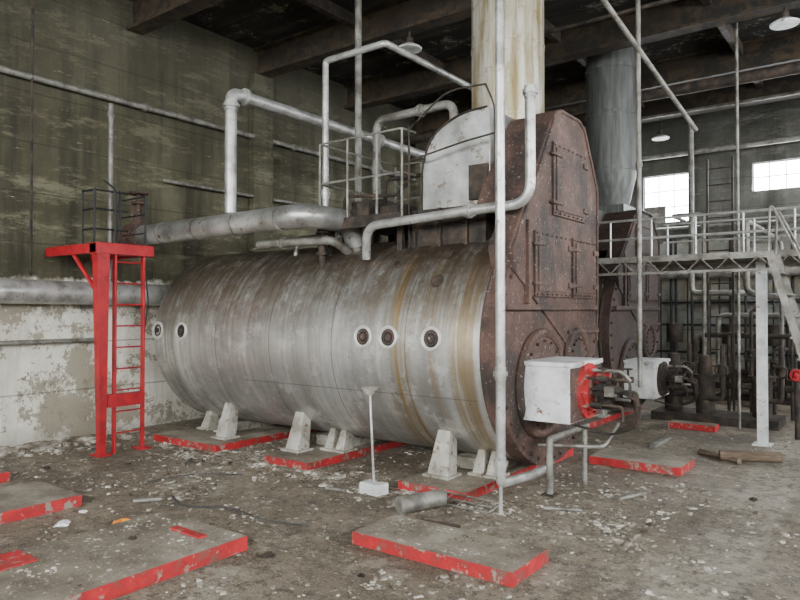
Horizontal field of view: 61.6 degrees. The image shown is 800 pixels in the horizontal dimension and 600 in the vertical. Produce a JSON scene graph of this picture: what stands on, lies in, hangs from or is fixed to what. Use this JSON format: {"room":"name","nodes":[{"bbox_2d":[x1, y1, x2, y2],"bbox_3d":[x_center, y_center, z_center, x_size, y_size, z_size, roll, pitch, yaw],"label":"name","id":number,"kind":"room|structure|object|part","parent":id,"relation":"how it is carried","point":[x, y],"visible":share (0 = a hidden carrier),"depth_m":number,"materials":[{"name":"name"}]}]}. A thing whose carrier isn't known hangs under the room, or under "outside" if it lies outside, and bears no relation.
{"room":"boiler room","nodes":[
{"label":"boiler room","id":0,"kind":"room"},
{"bbox_2d":[0,0,428,446],"bbox_3d":[-3.936,-1.168,8.877,0.300,5.800,19.500,-1,-1,37],"label":"wall","id":1,"kind":"structure","parent":0,"point":[47,391],"depth_m":8.83,"materials":[{"name":"green concrete"}]},
{"bbox_2d":[80,279,92,307],"bbox_3d":[-5.168,-0.102,6.598,0.430,0.360,4.440,-1,-1,37],"label":"brackets","id":2,"kind":"object","parent":1,"relation":"attached to","point":[81,305],"visible":0.14,"depth_m":8.38,"materials":[{"name":"grey metal"}]},
{"bbox_2d":[0,278,169,304],"bbox_3d":[-6.251,-0.155,5.036,0.280,0.340,10.602,-1,-1,37],"label":"insulated pipe","id":3,"kind":"object","parent":2,"relation":"attached to","point":[12,291],"visible":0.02,"depth_m":7.91,"materials":[{"name":"silver metal"}]},
{"bbox_2d":[107,103,114,282],"bbox_3d":[-3.709,-1.348,8.598,0.090,2.350,0.090,-1,-1,37],"label":"pipe","id":4,"kind":"object","parent":3,"relation":"on","point":[110,114],"visible":0.9,"depth_m":8.58,"materials":[{"name":"grey metal"}]},
{"bbox_2d":[163,179,302,203],"bbox_3d":[-1.345,-1.623,11.941,0.050,0.049,6.500,-1,-1,37],"label":"pipe","id":5,"kind":"object","parent":1,"relation":"attached to","point":[164,180],"visible":0.34,"depth_m":9.97,"materials":[{"name":"grey metal"}]},
{"bbox_2d":[249,73,272,252],"bbox_3d":[-2.236,-0.920,10.786,0.140,5.360,0.400,-1,-1,37],"label":"pilaster","id":6,"kind":"object","parent":1,"relation":"attached to","point":[260,120],"depth_m":10.71,"materials":[{"name":"green concrete"}]},
{"bbox_2d":[410,132,425,210],"bbox_3d":[0.394,-0.868,14.314,0.140,5.360,0.400,-1,-1,37],"label":"trim","id":7,"kind":"structure","parent":1,"relation":"attached to","point":[414,168],"depth_m":14.20,"materials":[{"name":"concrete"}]},
{"bbox_2d":[355,0,361,201],"bbox_3d":[-0.535,-2.263,8.603,0.090,3.580,0.088,-1,-1,37],"label":"riser pipe","id":8,"kind":"object","parent":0,"point":[358,3],"depth_m":8.57,"materials":[{"name":"grey metal"}]},
{"bbox_2d":[0,390,799,599],"bbox_3d":[1.917,1.766,4.470,14.900,0.200,20.100,-1,-1,37],"label":"floor","id":9,"kind":"structure","parent":0,"point":[767,570],"depth_m":5.22,"materials":[{"name":"concrete"}]},
{"bbox_2d":[0,469,9,482],"bbox_3d":[-4.638,1.641,5.785,1.020,0.090,1.970,-1,-1,37],"label":"concrete plinth","id":10,"kind":"object","parent":9,"relation":"on","point":[4,475],"visible":1,"depth_m":6.24,"materials":[{"name":"red paint"}]},
{"bbox_2d":[0,550,37,571],"bbox_3d":[-2.292,1.557,4.016,0.197,0.015,0.334,1,-1,-35],"label":"mounting plate","id":11,"kind":"object","parent":9,"relation":"on","point":[13,559],"depth_m":4.02,"materials":[{"name":"red paint"}]},
{"bbox_2d":[0,480,81,524],"bbox_3d":[-3.496,1.628,4.933,0.770,0.090,1.970,-1,-1,37],"label":"concrete plinth","id":12,"kind":"object","parent":9,"relation":"on","point":[22,501],"visible":1,"depth_m":5.37,"materials":[{"name":"red paint"}]},
{"bbox_2d":[53,519,70,526],"bbox_3d":[-2.497,1.649,4.954,0.115,0.038,0.115,0,-1,-18],"label":"crumpled paper","id":13,"kind":"object","parent":9,"relation":"on","point":[63,523],"visible":1,"depth_m":4.92,"materials":[{"name":"white paper"}]},
{"bbox_2d":[45,179,153,457],"bbox_3d":[-3.594,0.188,7.928,1.340,3.059,0.700,-1,-1,37],"label":"platform","id":14,"kind":"object","parent":9,"relation":"on","point":[101,253],"visible":1,"depth_m":7.48,"materials":[{"name":"red paint"}]},
{"bbox_3d":[-3.334,-0.414,7.743,0.607,1.860,0.644,-1,-1,37],"label":"guard rail","id":15,"kind":"part","parent":14,"relation":"part of","materials":[{"name":"black metal"}]},
{"bbox_2d":[113,518,129,523],"bbox_3d":[-2.075,1.651,5.002,0.117,0.036,0.128,-1,-1,37],"label":"snack packet","id":16,"kind":"object","parent":9,"relation":"on","point":[121,519],"visible":0.63,"depth_m":4.98,"materials":[{"name":"orange plastic"}]},
{"bbox_2d":[0,511,247,599],"bbox_3d":[-2.111,1.609,3.795,0.950,0.095,2.400,-1,-1,37],"label":"concrete plinth","id":17,"kind":"object","parent":9,"relation":"on","point":[173,564],"visible":0.96,"depth_m":4.08,"materials":[{"name":"red paint"}]},
{"bbox_2d":[128,535,136,539],"bbox_3d":[-1.751,1.555,4.400,0.057,0.020,0.059,0,-1,1],"label":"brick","id":18,"kind":"object","parent":9,"relation":"on","point":[133,537],"visible":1,"depth_m":4.38,"materials":[{"name":"brick"}]},
{"bbox_2d":[133,497,161,502],"bbox_3d":[-2.100,1.663,5.578,0.220,0.031,0.032,0,-1,-15],"label":"pipe offcut","id":19,"kind":"object","parent":9,"relation":"on","point":[156,498],"visible":1,"depth_m":5.57,"materials":[{"name":"grey metal"}]},
{"bbox_2d":[149,491,158,495],"bbox_3d":[-2.130,1.671,5.803,0.084,0.028,0.086,0,-1,1],"label":"brick","id":20,"kind":"object","parent":9,"relation":"on","point":[151,493],"visible":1,"depth_m":5.79,"materials":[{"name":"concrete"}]},
{"bbox_2d":[182,457,191,465],"bbox_3d":[-2.219,1.684,6.994,0.032,0.031,0.250,0,-1,1],"label":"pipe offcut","id":21,"kind":"object","parent":9,"relation":"on","point":[190,458],"visible":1,"depth_m":6.95,"materials":[{"name":"grey metal"}]},
{"bbox_2d":[170,526,206,538],"bbox_3d":[-1.418,1.564,4.499,0.154,0.015,0.339,1,-1,-35],"label":"mounting plate","id":22,"kind":"object","parent":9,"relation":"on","point":[179,529],"depth_m":4.50,"materials":[{"name":"red paint"}]},
{"bbox_2d":[147,473,242,481],"bbox_3d":[-1.954,1.685,6.419,0.866,0.012,0.177,0,-1,-18],"label":"hose","id":23,"kind":"object","parent":9,"relation":"on","point":[197,473],"visible":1,"depth_m":6.47,"materials":[{"name":"black rubber"}]},
{"bbox_2d":[153,424,318,452],"bbox_3d":[-1.856,1.690,8.780,1.200,0.080,2.300,-1,-1,37],"label":"concrete plinth","id":24,"kind":"object","parent":9,"relation":"on","point":[195,438],"visible":0.46,"depth_m":8.06,"materials":[{"name":"red paint"}]},
{"bbox_2d":[171,495,309,526],"bbox_3d":[-1.343,1.667,5.277,1.511,0.014,0.149,-1,-1,32],"label":"hose","id":25,"kind":"object","parent":9,"relation":"on","point":[173,498],"visible":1,"depth_m":5.27,"materials":[{"name":"black rubber"}]},
{"bbox_2d":[262,551,274,558],"bbox_3d":[-0.852,1.650,4.352,0.088,0.025,0.084,-1,-1,37],"label":"brick","id":26,"kind":"object","parent":9,"relation":"on","point":[265,555],"visible":1,"depth_m":4.34,"materials":[{"name":"brick"}]},
{"bbox_2d":[325,486,345,491],"bbox_3d":[-0.567,1.668,5.911,0.200,0.031,0.032,0,-1,25],"label":"pipe offcut","id":27,"kind":"object","parent":9,"relation":"on","point":[326,487],"visible":1,"depth_m":5.90,"materials":[{"name":"grey metal"}]},
{"bbox_2d":[264,440,407,469],"bbox_3d":[-0.481,1.675,7.756,0.630,0.080,2.300,-1,-1,37],"label":"concrete plinth","id":28,"kind":"object","parent":9,"relation":"on","point":[313,459],"visible":0.44,"depth_m":7.02,"materials":[{"name":"red paint"}]},
{"bbox_2d":[357,573,364,577],"bbox_3d":[-0.231,1.646,4.013,0.051,0.016,0.050,0,-1,17],"label":"brick","id":29,"kind":"object","parent":9,"relation":"on","point":[361,575],"visible":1,"depth_m":4.00,"materials":[{"name":"brick"}]},
{"bbox_2d":[360,387,387,496],"bbox_3d":[-0.230,1.223,5.872,0.249,0.928,0.169,-1,-1,37],"label":"scraper","id":30,"kind":"object","parent":9,"relation":"on","point":[373,487],"visible":1,"depth_m":5.84,"materials":[{"name":"white metal"}]},
{"bbox_2d":[152,0,640,480],"bbox_3d":[-0.134,-1.253,7.629,5.889,5.768,2.271,-1,-1,37],"label":"boiler","id":31,"kind":"object","parent":9,"relation":"on","point":[253,339],"visible":0.96,"depth_m":6.55,"materials":[{"name":"metal"}]},
{"bbox_2d":[113,191,362,247],"bbox_3d":[-2.050,-0.896,8.152,3.565,1.007,1.139,-1,-1,37],"label":"pipe","id":32,"kind":"object","parent":31,"relation":"attached to","point":[285,217],"visible":0.84,"depth_m":7.35,"materials":[{"name":"metal"}]},
{"bbox_2d":[222,88,424,213],"bbox_3d":[-0.173,-1.673,9.884,0.198,1.459,5.999,-1,-1,37],"label":"riser pipe","id":33,"kind":"object","parent":32,"relation":"attached to","point":[244,96],"visible":0.84,"depth_m":7.66,"materials":[{"name":"silver metal"}]},
{"bbox_2d":[256,236,352,254],"bbox_3d":[-1.111,-0.577,7.349,1.243,0.253,0.338,0,-1,23],"label":"pipe","id":34,"kind":"object","parent":31,"relation":"attached to","point":[282,242],"visible":0.97,"depth_m":7.22,"materials":[{"name":"grey metal"}]},
{"bbox_2d":[293,233,339,255],"bbox_3d":[-0.955,-0.613,7.581,0.680,0.250,0.058,-1,-1,37],"label":"pipe","id":35,"kind":"object","parent":31,"relation":"attached to","point":[337,235],"visible":0.28,"depth_m":7.65,"materials":[{"name":"silver metal"}]},
{"bbox_2d":[315,229,328,236],"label":"valve","id":36,"kind":"object","parent":31,"relation":"attached to","point":[318,232],"depth_m":7.17,"materials":[{"name":"metal"}]},
{"bbox_2d":[316,245,328,267],"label":"valve","id":37,"kind":"object","parent":31,"relation":"attached to","point":[322,253],"depth_m":7.14,"materials":[{"name":"metal"}]},
{"bbox_2d":[318,127,422,255],"bbox_3d":[-0.024,-1.064,7.581,1.144,1.312,1.420,-1,-1,37],"label":"gangway","id":38,"kind":"object","parent":31,"relation":"on","point":[364,213],"depth_m":7.12,"materials":[{"name":"grey metal"}]},
{"bbox_2d":[321,40,471,251],"bbox_3d":[0.061,-1.619,8.013,0.939,2.176,1.990,-1,-1,37],"label":"pipe","id":39,"kind":"object","parent":31,"relation":"on","point":[325,193],"visible":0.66,"depth_m":7.48,"materials":[{"name":"silver metal"}]},
{"bbox_2d":[370,100,457,242],"bbox_3d":[0.147,-1.417,7.770,1.225,1.665,0.150,-1,-1,37],"label":"pipe","id":40,"kind":"object","parent":31,"relation":"attached to","point":[417,111],"visible":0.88,"depth_m":7.95,"materials":[{"name":"grey metal"}]},
{"bbox_2d":[362,84,537,259],"bbox_3d":[0.375,-1.111,6.241,1.970,1.393,0.159,-1,-1,38],"label":"pipe","id":41,"kind":"object","parent":31,"relation":"attached to","point":[530,91],"visible":0.96,"depth_m":5.84,"materials":[{"name":"silver metal"}]},
{"bbox_2d":[408,83,494,248],"bbox_3d":[0.495,-1.269,6.463,1.013,1.530,0.055,-1,-1,33],"label":"handrail","id":42,"kind":"object","parent":31,"relation":"attached to","point":[485,84],"visible":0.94,"depth_m":6.55,"materials":[{"name":"metal"}]},
{"bbox_3d":[0.933,-1.289,7.145,0.780,1.090,1.300,-1,-1,37],"label":"uptake casing","id":43,"kind":"part","parent":31,"relation":"part of","materials":[{"name":"metal"}]},
{"bbox_2d":[476,118,524,213],"bbox_3d":[1.339,-1.324,6.820,0.300,1.050,1.735,-1,-1,37],"label":"hood","id":44,"kind":"object","parent":31,"relation":"attached to","point":[514,127],"depth_m":6.39,"materials":[{"name":"metal"}]},
{"bbox_3d":[1.399,0.435,6.435,0.185,2.270,2.270,-1,-1,37],"label":"plate","id":45,"kind":"part","parent":31,"relation":"part of","materials":[{"name":"brown metal"}]},
{"bbox_2d":[577,363,611,418],"bbox_3d":[1.707,0.786,5.776,0.220,0.480,0.480,-1,-1,37],"label":"register","id":46,"kind":"object","parent":31,"relation":"attached to","point":[593,381],"depth_m":5.68,"materials":[{"name":"red paint"}]},
{"bbox_2d":[0,422,799,599],"bbox_3d":[0.230,1.656,6.664,9.033,0.123,8.017,-1,-1,37],"label":"debris","id":47,"kind":"object","parent":9,"relation":"on","point":[89,440],"visible":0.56,"depth_m":5.45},
{"bbox_2d":[411,517,459,527],"bbox_3d":[0.256,1.659,5.005,0.406,0.023,0.024,0,-1,27],"label":"rod","id":48,"kind":"object","parent":9,"relation":"on","point":[437,522],"visible":0.52,"depth_m":4.96,"materials":[{"name":"metal"}]},
{"bbox_2d":[395,488,498,513],"bbox_3d":[0.360,1.601,5.307,0.706,0.151,0.598,-1,-1,37],"label":"pipe","id":49,"kind":"object","parent":9,"relation":"on","point":[434,498],"visible":0.96,"depth_m":5.31,"materials":[{"name":"grey metal"}]},
{"bbox_3d":[0.492,1.641,5.484,0.706,0.074,0.156,-1,-1,37],"label":"wire frame","id":50,"kind":"part","parent":49,"relation":"part of","materials":[{"name":"grey metal"}]},
{"bbox_2d":[352,514,548,587],"bbox_3d":[0.309,1.623,4.423,1.220,0.085,0.500,-1,-1,37],"label":"concrete plinth","id":51,"kind":"object","parent":9,"relation":"on","point":[509,575],"visible":0.99,"depth_m":4.27,"materials":[{"name":"red paint"}]},
{"bbox_2d":[398,448,573,500],"bbox_3d":[0.950,1.659,6.689,0.700,0.080,2.300,-1,-1,37],"label":"concrete plinth","id":52,"kind":"object","parent":9,"relation":"on","point":[465,484],"visible":0.48,"depth_m":5.91,"materials":[{"name":"red paint"}]},
{"bbox_2d":[543,506,581,512],"bbox_3d":[1.290,1.659,5.324,0.300,0.031,0.032,0,-1,14],"label":"pipe offcut","id":53,"kind":"object","parent":9,"relation":"on","point":[553,508],"visible":1,"depth_m":5.31,"materials":[{"name":"grey metal"}]},
{"bbox_2d":[538,422,619,497],"bbox_3d":[1.669,1.383,5.994,0.524,0.612,0.924,-1,-1,43],"label":"stand","id":54,"kind":"object","parent":9,"relation":"on","point":[549,445],"visible":0.96,"depth_m":5.81,"materials":[{"name":"metal"}]},
{"bbox_3d":[1.698,1.442,6.172,0.048,0.500,0.047,-1,-1,37],"label":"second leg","id":55,"kind":"part","parent":54,"relation":"part of","materials":[{"name":"grey metal"}]},
{"bbox_2d":[582,406,641,427],"bbox_3d":[2.950,1.710,10.124,0.700,0.080,2.300,-1,-1,37],"label":"concrete plinth","id":56,"kind":"object","parent":9,"relation":"on","point":[594,421],"visible":0.33,"depth_m":9.47,"materials":[{"name":"red paint"}]},
{"bbox_2d":[617,491,646,500],"bbox_3d":[1.972,1.665,5.694,0.350,0.031,0.032,1,-1,-32],"label":"pipe offcut","id":57,"kind":"object","parent":9,"relation":"on","point":[644,492],"visible":1,"depth_m":5.67,"materials":[{"name":"grey metal"}]},
{"bbox_2d":[634,566,642,570],"bbox_3d":[1.468,1.647,4.118,0.057,0.020,0.046,0,-1,2],"label":"brick","id":58,"kind":"object","parent":9,"relation":"on","point":[636,568],"visible":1,"depth_m":4.11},
{"bbox_2d":[589,447,694,475],"bbox_3d":[2.496,1.663,6.939,0.920,0.080,0.550,-1,-1,37],"label":"concrete plinth","id":59,"kind":"object","parent":9,"relation":"on","point":[613,457],"visible":1,"depth_m":6.82,"materials":[{"name":"red paint"}]},
{"bbox_2d":[585,47,698,417],"bbox_3d":[1.864,-1.201,11.055,5.899,5.770,2.295,-1,-1,37],"label":"boiler","id":60,"kind":"object","parent":9,"relation":"on","point":[610,118],"visible":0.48,"depth_m":10.10,"materials":[{"name":"metal"}]},
{"bbox_3d":[2.933,-0.968,10.576,0.780,0.719,1.300,-1,-1,37],"label":"uptake casing","id":61,"kind":"part","parent":60,"relation":"part of","materials":[{"name":"grey metal"}]},
{"bbox_2d":[599,212,621,255],"bbox_3d":[3.339,-0.993,10.252,0.300,0.693,1.735,-1,-1,37],"label":"hood","id":62,"kind":"object","parent":60,"relation":"attached to","point":[604,231],"depth_m":9.80,"materials":[{"name":"metal"}]},
{"bbox_3d":[3.399,0.486,9.870,0.185,2.270,2.270,-1,-1,37],"label":"plate","id":63,"kind":"part","parent":60,"relation":"part of","materials":[{"name":"brown metal"}]},
{"bbox_2d":[657,361,678,395],"bbox_3d":[3.707,1.087,9.208,0.220,0.480,0.480,-1,-1,37],"label":"register","id":64,"kind":"object","parent":60,"relation":"attached to","point":[667,375],"depth_m":9.11,"materials":[{"name":"metal"}]},
{"bbox_2d":[649,435,671,447],"bbox_3d":[3.134,1.700,8.054,0.070,0.040,0.700,-1,-1,37],"label":"plank","id":65,"kind":"object","parent":9,"relation":"on","point":[666,438],"visible":1,"depth_m":7.98,"materials":[{"name":"grey wood"}]},
{"bbox_2d":[667,420,718,431],"bbox_3d":[3.948,1.694,9.038,0.600,0.080,0.250,-1,-1,37],"label":"concrete plinth","id":66,"kind":"object","parent":9,"relation":"on","point":[678,424],"visible":1,"depth_m":8.96,"materials":[{"name":"red paint"}]},
{"bbox_2d":[598,206,799,446],"bbox_3d":[5.027,0.347,7.075,6.610,2.715,0.800,-1,-1,37],"label":"elevated walkway","id":67,"kind":"object","parent":9,"relation":"on","point":[757,261],"visible":0.85,"depth_m":7.92,"materials":[{"name":"silver metal"}]},
{"bbox_3d":[4.948,-0.752,7.110,6.350,0.515,0.727,-1,-1,37],"label":"handrail","id":68,"kind":"part","parent":67,"relation":"part of","materials":[{"name":"silver metal"}]},
{"bbox_2d":[651,344,787,430],"bbox_3d":[4.584,1.193,9.612,1.742,1.100,0.680,-1,-1,37],"label":"pump","id":69,"kind":"object","parent":9,"relation":"on","point":[705,411],"visible":0.78,"depth_m":9.50,"materials":[{"name":"metal"}]},
{"bbox_2d":[641,121,799,420],"bbox_3d":[6.580,-1.090,10.769,14.100,5.700,3.395,-1,-1,37],"label":"process pipework","id":70,"kind":"object","parent":9,"relation":"on","point":[747,291],"visible":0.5,"depth_m":11.28,"materials":[{"name":"metal"}]},
{"bbox_2d":[397,61,799,144],"bbox_3d":[5.652,-3.309,9.557,14.100,0.177,0.180,-1,-1,37],"label":"pipe","id":71,"kind":"object","parent":70,"relation":"attached to","point":[792,68],"visible":0.68,"depth_m":10.25,"materials":[{"name":"metal"}]},
{"bbox_2d":[706,156,734,410],"bbox_3d":[4.842,-0.200,10.139,0.380,3.900,0.040,-1,-1,37],"label":"access ladder","id":72,"kind":"object","parent":9,"relation":"on","point":[732,157],"visible":0.67,"depth_m":10.07,"materials":[{"name":"metal"}]},
{"bbox_2d":[660,323,799,410],"bbox_3d":[5.802,1.099,11.713,1.106,1.350,2.610,1,-1,-40],"label":"pump","id":73,"kind":"object","parent":9,"relation":"on","point":[674,330],"visible":0.29,"depth_m":11.44,"materials":[{"name":"metal"}]},
{"bbox_2d":[735,22,740,428],"bbox_3d":[4.573,-1.155,9.082,0.040,5.780,0.039,-1,-1,37],"label":"pipe","id":74,"kind":"object","parent":9,"relation":"on","point":[736,23],"visible":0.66,"depth_m":9.07,"materials":[{"name":"metal"}]},
{"bbox_2d":[698,448,782,463],"bbox_3d":[3.570,1.643,7.106,0.835,0.123,0.350,-1,-1,37],"label":"plank","id":75,"kind":"object","parent":9,"relation":"on","point":[733,456],"visible":1,"depth_m":7.00,"materials":[{"name":"brown wood"}]},
{"bbox_2d":[748,497,758,501],"bbox_3d":[2.966,1.667,5.621,0.078,0.029,0.083,-1,-1,37],"label":"brick","id":76,"kind":"object","parent":9,"relation":"on","point":[753,499],"visible":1,"depth_m":5.61,"materials":[{"name":"brick"}]},
{"bbox_2d":[765,205,799,360],"bbox_3d":[4.214,0.369,6.782,0.844,2.664,0.560,-1,-1,37],"label":"stair","id":77,"kind":"structure","parent":9,"relation":"on","point":[778,271],"depth_m":6.78,"materials":[{"name":"grey metal"}]},
{"bbox_3d":[4.215,0.245,6.771,0.826,2.418,0.524,-1,-1,37],"label":"stair handrail","id":78,"kind":"part","parent":77,"relation":"part of","materials":[{"name":"grey metal"}]},
{"bbox_2d":[789,369,799,439],"bbox_3d":[4.887,1.287,8.261,0.144,0.872,0.182,-1,-1,37],"label":"valve","id":79,"kind":"object","parent":9,"relation":"on","point":[795,377],"visible":1,"depth_m":8.27,"materials":[{"name":"metal"}]},
{"bbox_2d":[181,0,799,109],"bbox_3d":[1.917,-4.233,4.559,14.900,0.200,20.100,-1,-1,37],"label":"ceiling","id":80,"kind":"structure","parent":0,"point":[250,23],"depth_m":10.16,"materials":[{"name":"concrete"}]},
{"bbox_2d":[126,0,224,35],"bbox_3d":[2.126,-3.909,4.835,14.300,0.440,0.240,-1,-1,37],"label":"ceiling beam","id":81,"kind":"structure","parent":80,"relation":"attached to","point":[149,16],"depth_m":8.72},
{"bbox_2d":[253,0,470,77],"bbox_3d":[3.441,-3.883,6.599,14.300,0.440,0.240,-1,-1,37],"label":"ceiling beam","id":82,"kind":"structure","parent":80,"relation":"attached to","point":[392,20],"depth_m":9.51,"materials":[{"name":"wood"}]},
{"bbox_2d":[297,0,442,68],"bbox_3d":[-2.132,-3.993,7.574,0.100,0.170,19.500,-1,-1,37],"label":"joist","id":83,"kind":"object","parent":80,"relation":"attached to","point":[328,8],"depth_m":9.27,"materials":[{"name":"wood"}]},
{"bbox_2d":[400,31,421,53],"bbox_3d":[0.129,-3.506,9.061,0.340,0.260,0.340,-1,-1,37],"label":"pendant lamp","id":84,"kind":"object","parent":80,"relation":"hanging from","point":[409,45],"visible":0.8,"depth_m":9.01,"materials":[{"name":"metal"}]},
{"bbox_3d":[0.129,-3.536,9.062,0.120,0.200,0.120,-1,-1,37],"label":"stem","id":85,"kind":"part","parent":84,"relation":"part of","materials":[{"name":"metal"}]},
{"bbox_3d":[0.129,-3.416,9.060,0.340,0.080,0.340,-1,-1,37],"label":"lamp shade","id":86,"kind":"part","parent":84,"relation":"part of","materials":[{"name":"white metal"}]},
{"bbox_2d":[493,0,545,487],"bbox_3d":[1.010,-1.289,5.592,0.114,5.617,0.857,-1,-1,37],"label":"vertical pipe","id":87,"kind":"object","parent":80,"relation":"attached to","point":[500,373],"visible":1,"depth_m":5.26,"materials":[{"name":"silver metal"}]},
{"bbox_2d":[499,486,502,513],"bbox_3d":[0.788,1.558,5.252,0.028,0.240,0.027,-1,-1,37],"label":"pipe","id":88,"kind":"object","parent":87,"relation":"attached to","point":[500,488],"visible":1,"depth_m":5.24,"materials":[{"name":"silver metal"}]},
{"bbox_2d":[344,0,799,111],"bbox_3d":[4.755,-3.856,8.362,14.300,0.440,0.240,-1,-1,37],"label":"ceiling beam","id":89,"kind":"structure","parent":80,"relation":"attached to","point":[678,17],"depth_m":9.72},
{"bbox_2d":[544,18,643,108],"bbox_3d":[-0.449,-4.012,6.319,0.100,0.170,19.500,-1,-1,37],"label":"joist","id":90,"kind":"object","parent":80,"relation":"attached to","point":[555,37],"depth_m":9.95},
{"bbox_2d":[415,29,799,132],"bbox_3d":[6.070,-3.830,10.126,14.300,0.440,0.240,-1,-1,37],"label":"ceiling beam","id":91,"kind":"structure","parent":80,"relation":"attached to","point":[782,48],"depth_m":11.02,"materials":[{"name":"wood"}]},
{"bbox_2d":[544,0,675,34],"bbox_3d":[5.481,-3.607,6.321,10.500,0.049,0.050,-1,-1,37],"label":"conduit","id":92,"kind":"object","parent":80,"relation":"attached to","point":[659,2],"visible":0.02,"depth_m":8.47,"materials":[{"name":"metal"}]},
{"bbox_2d":[635,0,642,387],"bbox_3d":[2.638,-1.555,7.412,0.078,5.030,0.078,-1,-1,37],"label":"vertical pipe","id":93,"kind":"object","parent":80,"relation":"attached to","point":[638,164],"visible":1,"depth_m":7.38,"materials":[{"name":"grey metal"}]},
{"bbox_2d":[600,0,697,131],"bbox_3d":[2.397,-2.943,7.226,2.844,1.846,0.056,1,-1,-36],"label":"conduit","id":94,"kind":"object","parent":80,"relation":"attached to","point":[606,3],"visible":1,"depth_m":7.47,"materials":[{"name":"grey metal"}]},
{"bbox_2d":[651,119,669,140],"bbox_3d":[5.121,-3.370,13.197,0.340,0.410,0.340,-1,-1,37],"label":"pendant lamp","id":95,"kind":"object","parent":80,"relation":"hanging from","point":[660,136],"visible":1,"depth_m":13.15,"materials":[{"name":"metal"}]},
{"bbox_3d":[5.121,-3.400,13.197,0.120,0.350,0.120,-1,-1,37],"label":"stem","id":96,"kind":"part","parent":95,"relation":"part of","materials":[{"name":"metal"}]},
{"bbox_3d":[5.121,-3.205,13.194,0.340,0.080,0.340,-1,-1,37],"label":"lamp shade","id":97,"kind":"part","parent":95,"relation":"part of","materials":[{"name":"white metal"}]},
{"bbox_2d":[572,74,799,126],"bbox_3d":[7.206,-3.808,11.649,14.300,0.440,0.240,-1,-1,37],"label":"ceiling beam","id":98,"kind":"structure","parent":80,"relation":"attached to","point":[785,84],"depth_m":12.53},
{"bbox_2d":[584,90,799,129],"bbox_3d":[6.728,-3.437,11.002,14.100,0.058,0.060,-1,-1,37],"label":"conduit","id":99,"kind":"object","parent":80,"relation":"attached to","point":[798,91],"visible":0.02,"depth_m":11.76,"materials":[{"name":"grey metal"}]},
{"bbox_2d":[700,0,762,87],"bbox_3d":[1.235,-4.030,5.064,0.100,0.170,19.500,-1,-1,37],"label":"joist","id":100,"kind":"object","parent":80,"relation":"attached to","point":[728,32],"depth_m":9.97,"materials":[{"name":"wood"}]},
{"bbox_2d":[769,7,799,29],"bbox_3d":[4.779,-3.532,8.339,0.340,0.230,0.340,-1,-1,37],"label":"pendant lamp","id":101,"kind":"object","parent":80,"relation":"hanging from","point":[785,21],"visible":1,"depth_m":8.29,"materials":[{"name":"metal"}]},
{"bbox_3d":[4.779,-3.562,8.340,0.120,0.170,0.120,-1,-1,37],"label":"stem","id":102,"kind":"part","parent":101,"relation":"part of","materials":[{"name":"metal"}]},
{"bbox_3d":[4.779,-3.457,8.338,0.340,0.080,0.340,-1,-1,37],"label":"lamp shade","id":103,"kind":"part","parent":101,"relation":"part of","materials":[{"name":"white metal"}]},
{"bbox_2d":[629,98,799,394],"bbox_3d":[7.833,-1.115,12.451,14.900,5.800,0.300,-1,-1,37],"label":"wall","id":104,"kind":"structure","parent":0,"point":[778,119],"depth_m":13.34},
{"bbox_2d":[644,206,665,222],"bbox_3d":[5.396,-1.790,14.197,0.437,0.360,0.018,-1,-1,37],"label":"pane","id":105,"kind":"object","parent":104,"relation":"attached to","point":[660,211],"visible":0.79,"depth_m":14.15,"materials":[{"name":"grey glass"}]},
{"bbox_2d":[644,173,687,222],"bbox_3d":[5.594,-2.111,14.072,0.910,1.000,0.040,-1,-1,37],"label":"frame","id":106,"kind":"object","parent":104,"relation":"attached to","point":[674,190],"visible":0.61,"depth_m":14.05,"materials":[{"name":"white metal"}]},
{"bbox_2d":[645,174,687,221],"bbox_3d":[5.594,-2.111,14.072,0.910,1.000,0.008,-1,-1,37],"label":"pane","id":107,"kind":"object","parent":104,"relation":"attached to","point":[681,181],"visible":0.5,"depth_m":14.04,"materials":[{"name":"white glass"}]},
{"bbox_2d":[657,230,799,368],"bbox_3d":[6.383,0.189,13.202,5.359,2.986,0.158,-1,-1,37],"label":"rack","id":108,"kind":"object","parent":104,"relation":"attached to","point":[745,325],"visible":0.07,"depth_m":13.44,"materials":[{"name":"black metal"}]},
{"bbox_2d":[753,158,799,190],"bbox_3d":[7.350,-2.386,12.768,1.130,0.550,0.040,-1,-1,37],"label":"frame","id":109,"kind":"object","parent":104,"relation":"attached to","point":[786,174],"visible":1,"depth_m":12.90,"materials":[{"name":"white metal"}]},
{"bbox_2d":[754,160,799,190],"bbox_3d":[7.350,-2.386,12.768,1.130,0.550,0.008,-1,-1,37],"label":"pane","id":110,"kind":"object","parent":104,"relation":"attached to","point":[793,166],"visible":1,"depth_m":12.85,"materials":[{"name":"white glass"}]},
{"bbox_3d":[-4.000,-1.351,-3.422,14.900,5.800,0.300,-1,-1,37],"label":"wall","id":111,"kind":"structure","parent":0,"visible":0},
{"bbox_2d":[0,338,93,345],"bbox_3d":[-6.694,0.450,4.734,0.060,0.058,9.600,-1,-1,37],"label":"pipe","id":112,"kind":"object","parent":111,"relation":"attached to","point":[69,340],"visible":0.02,"depth_m":8.01,"materials":[{"name":"grey metal"}]},
{"bbox_2d":[0,65,415,180],"bbox_3d":[-4.483,-2.635,7.747,0.114,0.114,17.000,-1,-1,37],"label":"conduit pipe","id":113,"kind":"object","parent":111,"relation":"attached to","point":[144,107],"visible":0.94,"depth_m":9.08,"materials":[{"name":"grey metal"}]},
{"bbox_2d":[29,0,33,275],"bbox_3d":[-4.335,-2.173,7.904,0.032,3.780,0.031,-1,-1,37],"label":"pipe","id":114,"kind":"object","parent":113,"relation":"attached to","point":[32,1],"visible":1,"depth_m":7.89,"materials":[{"name":"metal"}]}
]}

